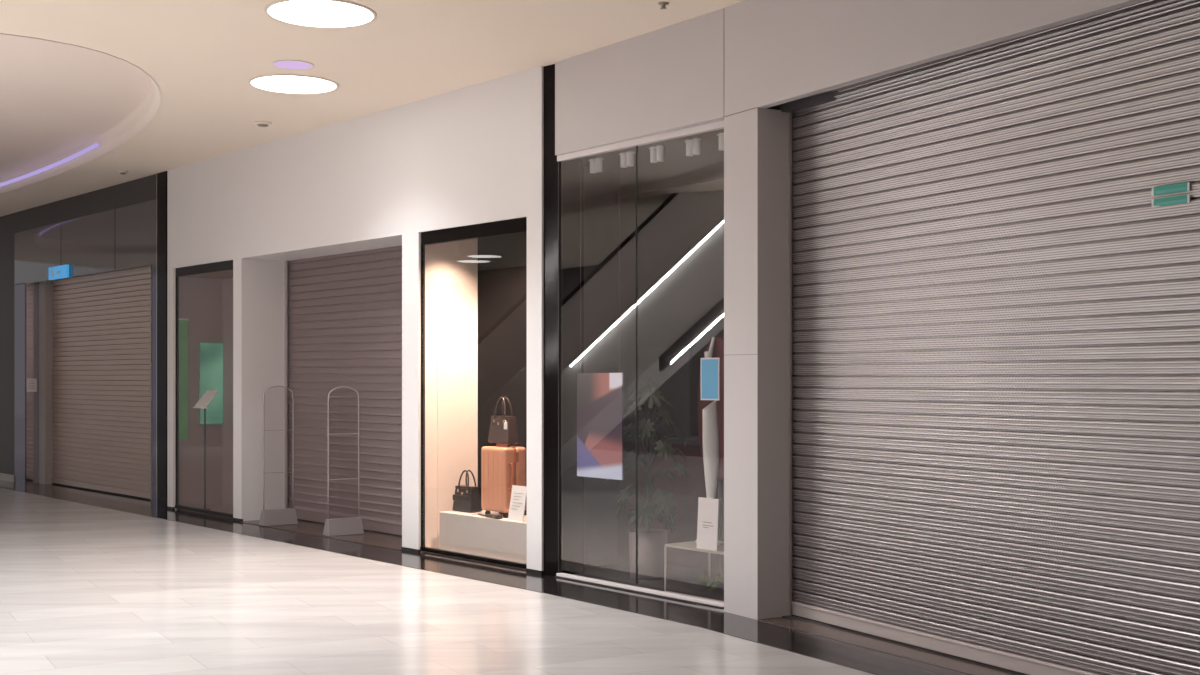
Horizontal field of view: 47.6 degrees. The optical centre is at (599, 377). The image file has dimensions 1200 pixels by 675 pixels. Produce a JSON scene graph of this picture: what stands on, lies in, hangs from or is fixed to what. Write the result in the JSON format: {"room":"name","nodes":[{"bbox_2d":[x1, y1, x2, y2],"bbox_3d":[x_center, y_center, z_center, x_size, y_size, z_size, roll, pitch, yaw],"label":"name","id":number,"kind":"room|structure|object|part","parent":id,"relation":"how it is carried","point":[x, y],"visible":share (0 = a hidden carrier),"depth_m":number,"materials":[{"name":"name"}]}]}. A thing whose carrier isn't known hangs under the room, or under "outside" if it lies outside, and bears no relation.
{"room":"shopping mall","nodes":[
{"label":"shopping mall","id":0,"kind":"room"},
{"bbox_2d":[0,199,232,518],"bbox_3d":[-8.719,-0.490,21.053,0.745,4.180,14.969,0,0,-41],"label":"glass panel","id":1,"kind":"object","parent":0,"point":[205,299],"depth_m":17.35,"materials":[{"name":"grey"}]},
{"bbox_2d":[0,473,13,481],"bbox_3d":[-11.435,1.545,23.651,0.012,0.110,7.480,0,0,-41],"label":"baseboard","id":2,"kind":"structure","parent":1,"relation":"attached to","point":[6,477],"depth_m":21.06,"materials":[{"name":"grey paint"}]},
{"bbox_2d":[49,265,68,279],"bbox_3d":[-7.690,-1.510,19.330,0.053,0.200,0.713,0,0,-41],"label":"sign","id":3,"kind":"object","parent":1,"relation":"attached to","point":[60,271],"visible":1,"depth_m":19.27,"materials":[{"name":"blue plastic"}]},
{"bbox_2d":[14,174,155,232],"bbox_3d":[-7.219,-2.400,18.828,0.006,0.360,5.333,0,0,-41],"label":"trim","id":4,"kind":"structure","parent":1,"relation":"attached to","point":[140,190],"depth_m":18.54,"materials":[{"name":"grey paint"}]},
{"bbox_2d":[51,269,151,500],"bbox_3d":[-7.105,0.079,19.182,0.065,3.042,3.944,0,0,-41],"label":"roller shutter","id":5,"kind":"object","parent":1,"relation":"attached to","point":[102,334],"visible":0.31,"depth_m":18.95,"materials":[{"name":"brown metal"}]},
{"bbox_3d":[-5.814,0.090,17.705,0.065,3.020,0.020,0,0,-41],"label":"guide rail","id":6,"kind":"part","parent":5,"relation":"part of","materials":[{"name":"silver metal"}]},
{"bbox_2d":[179,318,188,439],"bbox_3d":[-5.086,0.014,16.549,0.164,1.476,0.014,0,0,-41],"label":"poster","id":7,"kind":"object","parent":1,"relation":"attached to","point":[183,323],"visible":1,"depth_m":16.56,"materials":[{"name":"green paper"}]},
{"bbox_2d":[175,260,232,517],"bbox_3d":[-4.597,0.122,15.898,0.074,2.905,1.617,0,0,-41],"label":"window","id":8,"kind":"structure","parent":1,"relation":"in","point":[224,265],"depth_m":16.43,"materials":[{"name":"black"}]},
{"bbox_2d":[198,342,222,424],"bbox_3d":[-4.734,0.068,16.846,0.495,1.019,0.024,0,0,-41],"label":"display screen","id":9,"kind":"object","parent":1,"relation":"attached to","point":[210,354],"visible":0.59,"depth_m":16.79,"materials":[{"name":"green glass"}]},
{"bbox_3d":[-4.917,0.068,16.688,0.012,1.019,0.024,0,0,-41],"label":"frame","id":10,"kind":"part","parent":9,"relation":"part of","materials":[{"name":"grey"}]},
{"bbox_2d":[167,66,543,570],"bbox_3d":[-2.650,-0.490,14.013,0.600,4.180,7.354,0,0,-41],"label":"wall","id":11,"kind":"structure","parent":0,"point":[474,154],"depth_m":13.14,"materials":[{"name":"white paint"}]},
{"bbox_2d":[284,245,401,536],"bbox_3d":[-2.488,0.119,14.220,0.065,2.962,3.279,0,0,-41],"label":"roller shutter","id":12,"kind":"object","parent":11,"relation":"attached to","point":[343,312],"visible":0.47,"depth_m":14.47,"materials":[{"name":"grey metal"}]},
{"bbox_3d":[-3.541,0.130,15.439,0.065,2.940,0.057,0,0,-41],"label":"guide rail","id":13,"kind":"part","parent":12,"relation":"part of","materials":[{"name":"silver metal"}]},
{"bbox_2d":[167,506,543,574],"bbox_3d":[-2.871,1.581,13.822,0.026,0.031,7.356,0,0,-41],"label":"baseboard","id":14,"kind":"structure","parent":11,"relation":"attached to","point":[168,507],"depth_m":12.43,"materials":[{"name":"black"}]},
{"bbox_2d":[420,217,526,568],"bbox_3d":[-1.089,0.122,11.827,0.074,2.905,1.607,0,0,-41],"label":"window","id":15,"kind":"structure","parent":11,"relation":"in","point":[518,225],"depth_m":12.13,"materials":[{"name":"black"}]},
{"bbox_2d":[544,64,583,575],"bbox_3d":[-0.295,-0.490,11.072,0.280,4.180,0.175,0,0,-41],"label":"pilaster","id":16,"kind":"object","parent":11,"relation":"attached to","point":[573,485],"visible":0.57,"depth_m":11.01,"materials":[{"name":"black"}]},
{"bbox_2d":[0,0,741,216],"bbox_3d":[-7.160,-2.828,9.756,11.913,0.604,43.873,0,0,-41],"label":"ceiling","id":17,"kind":"structure","parent":0,"point":[202,56],"depth_m":11.18,"materials":[{"name":"beige paint"}]},
{"bbox_2d":[0,143,98,186],"bbox_3d":[-8.910,-2.590,18.931,0.454,0.043,10.180,0,0,-43],"label":"light strip","id":18,"kind":"object","parent":17,"relation":"attached to","point":[95,145],"visible":1,"depth_m":16.54,"materials":[{"name":"purple plastic"}]},
{"bbox_2d":[118,170,127,174],"bbox_3d":[-5.830,-2.510,16.622,0.120,0.040,0.120,0,0,0],"label":"smoke detector","id":19,"kind":"object","parent":17,"relation":"attached to","point":[123,172],"visible":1,"depth_m":16.59,"materials":[{"name":"beige plastic"}]},
{"bbox_2d":[254,121,271,126],"bbox_3d":[-3.337,-2.510,13.467,0.170,0.040,0.170,0,0,0],"label":"smoke detector","id":20,"kind":"object","parent":17,"relation":"attached to","point":[259,123],"visible":1,"depth_m":13.42,"materials":[{"name":"beige plastic"}]},
{"bbox_2d":[272,60,313,69],"bbox_3d":[-2.478,-2.526,10.975,0.336,0.006,0.336,0,0,0],"label":"recessed light","id":21,"kind":"object","parent":17,"relation":"in","point":[283,64],"visible":1,"depth_m":10.96,"materials":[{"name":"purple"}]},
{"bbox_2d":[248,74,338,93],"bbox_3d":[-2.633,-2.525,11.703,0.764,0.009,0.764,0,0,0],"label":"recessed light","id":22,"kind":"object","parent":17,"relation":"in","point":[279,83],"visible":1,"depth_m":11.70,"materials":[{"name":"beige plastic"}]},
{"bbox_2d":[264,0,376,27],"bbox_3d":[-1.934,-2.525,9.427,0.764,0.009,0.764,0,0,0],"label":"recessed light","id":23,"kind":"object","parent":17,"relation":"in","point":[306,13],"visible":1,"depth_m":9.42,"materials":[{"name":"beige plastic"}]},
{"bbox_2d":[658,2,668,8],"bbox_3d":[0.428,-2.511,9.175,0.070,0.037,0.070,0,0,0],"label":"sprinkler","id":24,"kind":"object","parent":17,"relation":"attached to","point":[663,4],"visible":1,"depth_m":9.16,"materials":[{"name":"silver metal"}]},
{"bbox_2d":[425,239,477,548],"bbox_3d":[-1.374,0.135,12.666,0.630,2.930,0.045,0,0,-41],"label":"wall","id":25,"kind":"structure","parent":0,"point":[451,268],"depth_m":12.65,"materials":[{"name":"white paint"}]},
{"bbox_2d":[437,340,458,547],"bbox_3d":[-1.409,0.610,12.607,0.240,1.920,0.008,0,0,-41],"label":"panel","id":26,"kind":"object","parent":25,"relation":"attached to","point":[447,350],"visible":0.71,"depth_m":12.60,"materials":[{"name":"white paint"}]},
{"bbox_2d":[424,551,525,569],"bbox_3d":[-0.839,1.587,12.009,0.598,0.014,1.657,0,0,-41],"label":"threshold","id":27,"kind":"object","parent":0,"point":[424,551],"visible":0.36,"depth_m":11.82,"materials":[{"name":"black metal"}]},
{"bbox_2d":[439,510,526,563],"bbox_3d":[-0.811,1.401,11.976,0.400,0.358,1.549,0,0,-41],"label":"plinth","id":28,"kind":"object","parent":27,"relation":"on","point":[472,533],"visible":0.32,"depth_m":11.92,"materials":[{"name":"white paint"}]},
{"bbox_2d":[452,470,481,512],"bbox_3d":[-1.216,1.031,12.441,0.151,0.382,0.269,0,0,-45],"label":"handbag","id":29,"kind":"object","parent":28,"relation":"on","point":[466,498],"visible":1,"depth_m":12.37,"materials":[{"name":"black leather"}]},
{"bbox_3d":[-1.239,0.929,12.418,0.041,0.178,0.147,0,0,-45],"label":"handle","id":30,"kind":"part","parent":29,"relation":"part of","materials":[{"name":"black leather"}]},
{"bbox_3d":[-1.190,0.929,12.466,0.040,0.178,0.146,0,0,-45],"label":"handle","id":31,"kind":"part","parent":29,"relation":"part of","materials":[{"name":"black leather"}]},
{"bbox_2d":[478,513,502,518],"bbox_3d":[-0.986,1.207,11.948,0.068,0.029,0.411,0,0,-35],"label":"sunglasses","id":32,"kind":"object","parent":28,"relation":"on","point":[494,516],"visible":1,"depth_m":11.83,"materials":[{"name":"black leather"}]},
{"bbox_2d":[481,443,525,517],"bbox_3d":[-0.843,0.902,12.032,0.254,0.641,0.405,0,0,-41],"label":"suitcase","id":33,"kind":"object","parent":28,"relation":"on","point":[503,466],"visible":0.82,"depth_m":11.93,"materials":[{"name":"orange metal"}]},
{"bbox_3d":[-0.856,0.597,12.050,0.036,0.030,0.160,0,0,-41],"label":"handle","id":34,"kind":"part","parent":33,"relation":"part of","materials":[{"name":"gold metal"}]},
{"bbox_2d":[488,397,518,443],"bbox_3d":[-0.856,0.373,12.047,0.140,0.412,0.298,0,0,-41],"label":"handbag","id":35,"kind":"object","parent":33,"relation":"on","point":[503,429],"visible":1,"depth_m":11.98,"materials":[{"name":"brown leather"}]},
{"bbox_3d":[-0.879,0.266,12.027,0.039,0.198,0.155,0,0,-41],"label":"handle","id":36,"kind":"part","parent":35,"relation":"part of","materials":[{"name":"brown leather"}]},
{"bbox_3d":[-0.830,0.266,12.069,0.039,0.198,0.155,0,0,-41],"label":"handle","id":37,"kind":"part","parent":35,"relation":"part of","materials":[{"name":"brown leather"}]},
{"bbox_3d":[-0.772,0.858,11.853,0.020,0.240,0.042,0,0,-41],"label":"handle","id":38,"kind":"part","parent":33,"relation":"part of","materials":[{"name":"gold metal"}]},
{"bbox_2d":[508,485,526,521],"bbox_3d":[-0.704,1.073,11.634,0.056,0.298,0.207,0,0,-41],"label":"sign card","id":39,"kind":"object","parent":28,"relation":"on","point":[519,493],"visible":0.98,"depth_m":11.63,"materials":[{"name":"white paper"}]},
{"bbox_2d":[0,480,969,674],"bbox_3d":[-14.000,1.694,12.000,56.000,0.212,68.000,0,0,0],"label":"floor","id":40,"kind":"structure","parent":0,"point":[85,589],"depth_m":9.28,"materials":[{"name":"tile"}]},
{"bbox_2d":[14,283,38,483],"bbox_3d":[-8.718,0.080,20.730,0.240,3.040,0.495,0,0,-41],"label":"pilaster","id":41,"kind":"object","parent":40,"relation":"on","point":[26,296],"visible":0.86,"depth_m":20.57,"materials":[{"name":"grey metal"}]},
{"bbox_2d":[27,379,36,391],"bbox_3d":[-8.575,0.110,20.521,0.150,0.200,0.006,0,0,-41],"label":"notice","id":42,"kind":"object","parent":41,"relation":"attached to","point":[31,383],"visible":1,"depth_m":20.52,"materials":[{"name":"white paper"}]},
{"bbox_3d":[-8.555,0.080,20.552,0.228,3.040,0.012,0,0,-41],"label":"return panel","id":43,"kind":"part","parent":41,"relation":"part of","materials":[{"name":"silver metal"}]},
{"bbox_2d":[39,283,53,483],"bbox_3d":[-8.392,0.090,20.578,0.130,3.020,0.347,0,0,-41],"label":"post","id":44,"kind":"object","parent":40,"relation":"on","point":[45,290],"visible":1,"depth_m":20.45,"materials":[{"name":"grey metal"}]},
{"bbox_2d":[152,171,166,508],"bbox_3d":[-5.291,-0.490,16.915,0.416,4.180,0.447,0,0,-41],"label":"pilaster","id":45,"kind":"object","parent":40,"relation":"on","point":[159,270],"visible":0.41,"depth_m":16.74,"materials":[{"name":"grey metal"}]},
{"bbox_2d":[193,390,217,509],"bbox_3d":[-4.722,0.862,16.264,0.155,1.435,0.347,0,0,-41],"label":"lectern","id":46,"kind":"object","parent":40,"relation":"on","point":[208,396],"visible":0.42,"depth_m":16.25,"materials":[{"name":"white metal"}]},
{"bbox_3d":[-4.724,0.945,16.262,0.018,1.250,0.018,0,0,13],"label":"post","id":47,"kind":"part","parent":46,"relation":"part of","materials":[{"name":"grey metal"}]},
{"bbox_2d":[195,390,217,406],"bbox_3d":[-4.713,0.247,16.272,0.130,0.205,0.347,0,0,-41],"label":"panel","id":48,"kind":"object","parent":46,"relation":"on","point":[208,396],"depth_m":16.25,"materials":[{"name":"white"}]},
{"bbox_2d":[239,520,401,549],"bbox_3d":[-2.684,1.593,14.045,0.650,0.006,3.278,0,0,-41],"label":"threshold","id":49,"kind":"object","parent":40,"relation":"on","point":[368,538],"visible":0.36,"depth_m":13.73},
{"bbox_2d":[259,386,297,525],"bbox_3d":[-3.487,0.837,14.752,0.389,1.506,0.147,0,0,-34],"label":"security gate","id":50,"kind":"object","parent":49,"relation":"on","point":[272,517],"visible":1,"depth_m":14.72,"materials":[{"name":"grey plastic"}]},
{"bbox_2d":[323,386,363,535],"bbox_3d":[-2.606,0.837,13.816,0.389,1.506,0.147,0,0,-34],"label":"security gate","id":51,"kind":"object","parent":49,"relation":"on","point":[353,525],"visible":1,"depth_m":13.77,"materials":[{"name":"grey plastic"}]},
{"bbox_2d":[605,378,689,579],"bbox_3d":[0.379,0.794,10.803,0.636,1.589,0.794,0,0,-39],"label":"potted plant","id":52,"kind":"object","parent":40,"relation":"on","point":[651,542],"visible":0.88,"depth_m":10.70,"materials":[{"name":"green plant"}]},
{"bbox_3d":[0.382,1.402,10.814,0.310,0.371,0.310,0,0,-39],"label":"planter","id":53,"kind":"part","parent":52,"relation":"part of","materials":[{"name":"white ceramic"}]},
{"bbox_2d":[618,435,723,572],"bbox_3d":[0.816,1.052,11.711,0.580,1.073,1.689,0,0,-39],"label":"wall","id":54,"kind":"structure","parent":40,"relation":"on","point":[686,492],"depth_m":11.50,"materials":[{"name":"grey paint"}]},
{"bbox_2d":[639,346,691,436],"bbox_3d":[0.574,0.120,12.115,0.070,0.790,0.678,0,0,-39],"label":"partition panel","id":55,"kind":"object","parent":54,"relation":"on","point":[669,368],"visible":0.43,"depth_m":12.01,"materials":[{"name":"grey"}]},
{"bbox_2d":[664,541,723,601],"bbox_3d":[0.887,1.410,9.946,0.461,0.357,0.733,0,0,-39],"label":"display table","id":56,"kind":"object","parent":40,"relation":"on","point":[691,545],"visible":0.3,"depth_m":10.01,"materials":[{"name":"beige metal"}]},
{"bbox_3d":[0.487,1.419,10.086,0.012,0.339,0.012,0,0,-39],"label":"leg","id":57,"kind":"part","parent":56,"relation":"part of","materials":[{"name":"silver metal"}]},
{"bbox_3d":[0.712,1.582,9.805,0.012,0.012,0.709,0,0,-39],"label":"rail","id":58,"kind":"part","parent":56,"relation":"part of","materials":[{"name":"silver metal"}]},
{"bbox_2d":[697,497,718,550],"bbox_3d":[0.773,1.047,9.758,0.026,0.367,0.208,0,0,-39],"label":"sign card","id":59,"kind":"object","parent":56,"relation":"on","point":[708,508],"visible":1,"depth_m":9.75,"materials":[{"name":"white paper"}]},
{"bbox_2d":[695,400,723,546],"bbox_3d":[0.800,0.696,9.942,0.162,1.069,0.252,0,0,-39],"label":"sculptural vase","id":60,"kind":"object","parent":56,"relation":"on","point":[710,435],"visible":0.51,"depth_m":9.91,"materials":[{"name":"white ceramic"}]},
{"bbox_3d":[0.836,1.419,10.367,0.012,0.339,0.012,0,0,-39],"label":"leg","id":61,"kind":"part","parent":56,"relation":"part of","materials":[{"name":"silver metal"}]},
{"bbox_2d":[694,570,722,591],"bbox_3d":[0.807,1.508,10.022,0.104,0.158,0.321,0,0,-32],"label":"fern","id":62,"kind":"object","parent":40,"relation":"on","point":[711,584],"visible":1,"depth_m":10.02,"materials":[{"name":"green plant"}]},
{"bbox_2d":[698,337,723,584],"bbox_3d":[0.922,0.635,10.525,0.200,1.905,0.456,0,0,-39],"label":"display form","id":63,"kind":"object","parent":40,"relation":"on","point":[715,348],"visible":0.38,"depth_m":10.51,"materials":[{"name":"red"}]},
{"bbox_3d":[0.846,-0.197,10.541,0.052,0.240,0.103,0,0,-39],"label":"pale handle","id":64,"kind":"part","parent":63,"relation":"part of","materials":[{"name":"white plastic"}]},
{"bbox_2d":[758,617,1019,674],"bbox_3d":[3.203,1.595,5.821,0.600,0.003,7.618,0,0,-30],"label":"threshold","id":65,"kind":"object","parent":40,"relation":"on","point":[834,633],"visible":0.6,"depth_m":8.04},
{"bbox_2d":[478,232,526,514],"bbox_3d":[-0.611,0.135,12.233,0.040,2.930,1.697,0,0,-41],"label":"wall","id":66,"kind":"structure","parent":0,"point":[502,260],"depth_m":12.54,"materials":[{"name":"black paint"}]},
{"bbox_2d":[555,8,723,155],"bbox_3d":[0.364,-2.183,10.190,0.300,0.795,2.006,0,0,-37],"label":"wall","id":67,"kind":"structure","parent":0,"point":[670,78],"depth_m":10.01,"materials":[{"name":"white paint"}]},
{"bbox_2d":[554,120,723,608],"bbox_3d":[0.266,-0.095,10.176,0.081,3.381,1.926,0,0,-39],"label":"window","id":68,"kind":"structure","parent":67,"relation":"in","point":[719,125],"depth_m":10.62,"materials":[{"name":"black"}]},
{"bbox_3d":[-0.317,-0.092,10.933,0.040,3.295,0.014,0,0,-39],"label":"frame","id":69,"kind":"part","parent":68,"relation":"part of","materials":[{"name":"black"}]},
{"bbox_3d":[0.266,1.592,10.176,0.080,0.008,1.926,0,0,-39],"label":"sill","id":70,"kind":"part","parent":68,"relation":"part of","materials":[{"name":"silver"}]},
{"bbox_3d":[0.275,1.577,10.183,0.058,0.022,1.926,0,0,-39],"label":"sill","id":71,"kind":"part","parent":68,"relation":"part of","materials":[{"name":"white metal"}]},
{"bbox_3d":[0.278,-1.762,10.185,0.050,0.045,1.926,0,0,-39],"label":"head rail","id":72,"kind":"part","parent":68,"relation":"part of","materials":[{"name":"white metal"}]},
{"bbox_2d":[701,358,719,399],"bbox_3d":[0.775,0.007,9.581,0.008,0.299,0.189,0,0,-39],"label":"door sign","id":73,"kind":"object","parent":68,"relation":"attached to","point":[710,367],"visible":1,"depth_m":9.57,"materials":[{"name":"blue plastic"}]},
{"bbox_2d":[584,166,723,566],"bbox_3d":[0.755,-0.242,11.156,1.890,3.685,5.090,0,0,-39],"label":"wall","id":74,"kind":"structure","parent":0,"point":[681,229],"depth_m":12.41,"materials":[{"name":"grey"}]},
{"bbox_2d":[577,90,848,195],"bbox_3d":[0.728,-1.805,11.141,1.850,0.060,5.000,0,0,-39],"label":"ceiling","id":75,"kind":"structure","parent":0,"point":[677,169],"depth_m":11.20,"materials":[{"name":"grey paint"}]},
{"bbox_2d":[588,158,603,172],"bbox_3d":[-0.032,-1.733,11.010,0.056,0.138,0.150,0,0,-39],"label":"spotlight","id":76,"kind":"object","parent":75,"relation":"attached to","point":[595,164],"visible":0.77,"depth_m":10.98,"materials":[{"name":"white metal"}]},
{"bbox_2d":[577,158,622,479],"bbox_3d":[-0.003,-0.494,10.664,0.013,2.557,0.563,0,0,-39],"label":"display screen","id":77,"kind":"object","parent":75,"relation":"hanging from","point":[599,395],"visible":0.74,"depth_m":10.66,"materials":[{"name":"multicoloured paper"}]},
{"bbox_2d":[577,373,622,479],"bbox_3d":[-0.003,0.372,10.664,0.012,0.824,0.563,0,0,-39],"label":"print","id":78,"kind":"object","parent":77,"relation":"attached to","point":[599,395],"depth_m":10.65},
{"bbox_2d":[619,151,634,167],"bbox_3d":[0.212,-1.733,10.705,0.056,0.138,0.150,0,0,-39],"label":"spotlight","id":79,"kind":"object","parent":75,"relation":"attached to","point":[626,159],"visible":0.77,"depth_m":10.68,"materials":[{"name":"white metal"}]},
{"bbox_2d":[649,145,664,162],"bbox_3d":[0.437,-1.726,10.426,0.056,0.138,0.150,0,0,-39],"label":"spotlight","id":80,"kind":"object","parent":75,"relation":"attached to","point":[656,152],"visible":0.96,"depth_m":10.41,"materials":[{"name":"white metal"}]},
{"bbox_2d":[684,138,701,155],"bbox_3d":[0.691,-1.726,10.110,0.056,0.138,0.150,0,0,-39],"label":"spotlight","id":81,"kind":"object","parent":75,"relation":"attached to","point":[692,145],"visible":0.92,"depth_m":10.10,"materials":[{"name":"white metal"}]},
{"bbox_2d":[717,133,723,150],"bbox_3d":[0.911,-1.722,9.836,0.056,0.138,0.150,0,0,-39],"label":"spotlight","id":82,"kind":"object","parent":75,"relation":"attached to","point":[721,135],"visible":0.38,"depth_m":9.84,"materials":[{"name":"white metal"}]},
{"bbox_2d":[724,0,1146,619],"bbox_3d":[3.158,-0.490,5.899,0.600,4.180,8.200,0,0,-30],"label":"wall column","id":83,"kind":"structure","parent":0,"point":[777,52],"depth_m":9.02,"materials":[{"name":"white paint"}]},
{"bbox_2d":[724,107,756,354],"bbox_3d":[0.943,-1.367,9.136,0.004,2.425,0.384,0,0,-30],"label":"joint","id":84,"kind":"object","parent":83,"relation":"attached to","point":[755,107],"visible":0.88,"depth_m":9.09,"materials":[{"name":"grey"}]},
{"bbox_2d":[788,0,1199,674],"bbox_3d":[3.044,-0.183,5.880,0.065,3.566,7.440,0,0,-28],"label":"roller shutter","id":85,"kind":"object","parent":83,"relation":"attached to","point":[995,427],"visible":0.96,"depth_m":7.41,"materials":[{"name":"metal"}]},
{"bbox_3d":[1.284,-0.163,9.122,0.065,3.525,0.062,0,0,-29],"label":"guide rail","id":86,"kind":"part","parent":85,"relation":"part of","materials":[{"name":"silver metal"}]},
{"bbox_2d":[1151,182,1189,207],"bbox_3d":[2.711,-0.870,6.461,0.006,0.097,0.213,0,0,-29],"label":"sticker","id":87,"kind":"object","parent":85,"relation":"attached to","point":[1181,187],"visible":1,"depth_m":6.46,"materials":[{"name":"teal plastic"}]},
{"bbox_2d":[802,602,1099,673],"bbox_3d":[3.123,-0.142,5.928,0.061,3.485,7.450,0,0,-28],"label":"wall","id":88,"kind":"structure","parent":0,"point":[802,602],"depth_m":7.83,"materials":[{"name":"grey metal"}]}
]}

